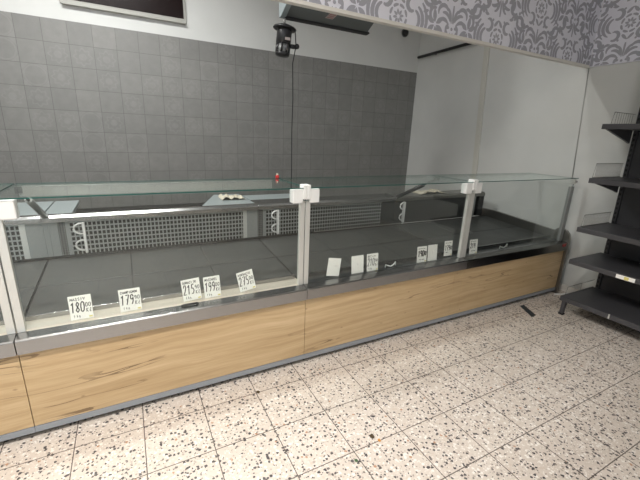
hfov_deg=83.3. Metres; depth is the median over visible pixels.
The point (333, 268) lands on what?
price card
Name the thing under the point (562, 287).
baseboard
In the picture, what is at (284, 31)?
hanging lamp
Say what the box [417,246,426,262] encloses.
price card
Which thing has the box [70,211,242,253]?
grille
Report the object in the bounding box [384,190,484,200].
countertop
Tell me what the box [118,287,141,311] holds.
price card
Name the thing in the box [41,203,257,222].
countertop
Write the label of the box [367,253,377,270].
price card
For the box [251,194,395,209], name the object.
countertop
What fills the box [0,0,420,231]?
wall
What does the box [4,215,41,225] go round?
countertop
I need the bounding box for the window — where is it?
[59,0,185,24]
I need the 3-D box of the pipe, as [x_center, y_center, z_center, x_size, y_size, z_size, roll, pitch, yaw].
[1.885,-2.422,4.414,0.064,0.088,1.921,-6,18,-27]
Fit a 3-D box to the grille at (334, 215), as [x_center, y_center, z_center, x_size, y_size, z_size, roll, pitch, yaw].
[0.073,-0.211,3.341,1.205,0.236,0.018,-6,18,-27]
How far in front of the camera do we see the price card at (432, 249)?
2.84 m
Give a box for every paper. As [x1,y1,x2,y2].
[218,194,244,199]
[413,189,443,193]
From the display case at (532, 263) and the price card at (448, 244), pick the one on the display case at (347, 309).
the price card at (448, 244)
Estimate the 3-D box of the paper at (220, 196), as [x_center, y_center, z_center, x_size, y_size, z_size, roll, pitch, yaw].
[-0.786,-0.388,3.194,0.200,0.034,0.190,-6,18,-27]
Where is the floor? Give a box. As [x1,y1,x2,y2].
[0,290,639,479]
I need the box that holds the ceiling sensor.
[402,29,408,36]
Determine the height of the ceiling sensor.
0.110 m
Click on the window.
(173, 11)
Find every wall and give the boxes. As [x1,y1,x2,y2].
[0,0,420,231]
[401,0,639,289]
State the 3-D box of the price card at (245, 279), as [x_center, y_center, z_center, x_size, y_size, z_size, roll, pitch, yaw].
[-0.443,0.244,2.158,0.118,0.137,0.014,-6,18,-27]
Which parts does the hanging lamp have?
lamp glass, power cord, knob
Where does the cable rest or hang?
attached to the wall at (533, 106)
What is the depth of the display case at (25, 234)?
1.73 m
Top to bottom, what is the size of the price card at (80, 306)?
0.123 m
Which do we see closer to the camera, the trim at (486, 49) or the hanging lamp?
the hanging lamp
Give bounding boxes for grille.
[5,225,24,259]
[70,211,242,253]
[266,202,381,235]
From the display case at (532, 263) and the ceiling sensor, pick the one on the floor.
the display case at (532, 263)
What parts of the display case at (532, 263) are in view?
panel, deck plate, panel, deck plate, deck plate, post, panel, deck plate, deck plate, kick plate, glass, deck plate, panel, panel, post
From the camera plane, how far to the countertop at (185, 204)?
4.01 m
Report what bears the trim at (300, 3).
attached to the wall header
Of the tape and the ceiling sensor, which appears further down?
the tape
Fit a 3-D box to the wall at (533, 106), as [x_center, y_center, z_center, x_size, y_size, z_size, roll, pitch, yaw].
[3.412,-0.722,1.966,0.123,3.500,8.465,-6,18,-27]
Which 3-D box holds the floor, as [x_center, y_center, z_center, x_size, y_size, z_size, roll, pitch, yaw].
[-0.208,1.382,0.696,8.100,0.100,8.565,-6,18,-27]
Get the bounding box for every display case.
[0,178,306,431]
[0,183,53,441]
[243,175,475,358]
[384,173,578,316]
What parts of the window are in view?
pane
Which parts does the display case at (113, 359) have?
post, panel, panel, slotted panel, panel, deck plate, deck plate, rail, glass, panel, kick plate, deck plate, deck plate, pull handle, deck plate, panel post, deck plate, panel, post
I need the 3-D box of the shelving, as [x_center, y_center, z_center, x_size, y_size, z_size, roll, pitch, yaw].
[2.694,-0.261,2.683,0.582,2.160,1.040,-6,18,-27]
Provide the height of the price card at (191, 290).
0.130 m
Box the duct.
[279,2,372,34]
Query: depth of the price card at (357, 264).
2.52 m
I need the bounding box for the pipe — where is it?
[417,43,470,58]
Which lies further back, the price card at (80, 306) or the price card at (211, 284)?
the price card at (211, 284)
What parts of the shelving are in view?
leg, price rail, shelf, price rail, shelf, price rail, shelf, price rail, shelf, panel, price rail, shelf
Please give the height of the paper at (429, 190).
0.033 m
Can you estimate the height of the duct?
1.075 m
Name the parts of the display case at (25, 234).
glass, post, panel, kick plate, deck plate, panel post, deck plate, panel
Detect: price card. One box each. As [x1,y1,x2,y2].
[67,294,93,320]
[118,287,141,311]
[180,277,201,301]
[203,275,220,297]
[236,269,255,292]
[326,258,340,275]
[351,255,363,273]
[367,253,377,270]
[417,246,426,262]
[427,244,437,260]
[444,240,452,255]
[469,239,477,253]
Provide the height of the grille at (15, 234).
0.236 m
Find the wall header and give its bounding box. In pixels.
[303,0,603,64]
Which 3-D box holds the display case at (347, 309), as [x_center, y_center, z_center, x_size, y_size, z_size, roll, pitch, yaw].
[0.230,0.001,3.180,1.445,1.195,1.432,-6,18,-27]
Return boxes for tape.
[520,305,535,316]
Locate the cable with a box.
[572,68,588,176]
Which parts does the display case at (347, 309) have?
slotted panel, panel, deck plate, post, deck plate, deck plate, deck plate, glass, panel, kick plate, deck plate, panel, deck plate, panel, post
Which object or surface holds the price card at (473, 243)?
on the display case at (532, 263)
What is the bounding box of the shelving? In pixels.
[558,108,639,330]
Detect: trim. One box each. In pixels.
[271,0,590,68]
[472,47,489,173]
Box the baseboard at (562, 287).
[559,283,577,292]
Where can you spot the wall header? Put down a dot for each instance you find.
(561, 29)
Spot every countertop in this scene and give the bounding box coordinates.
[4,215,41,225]
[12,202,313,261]
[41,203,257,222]
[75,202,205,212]
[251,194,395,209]
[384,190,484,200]
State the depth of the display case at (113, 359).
2.11 m
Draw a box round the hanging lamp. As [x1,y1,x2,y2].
[273,18,298,187]

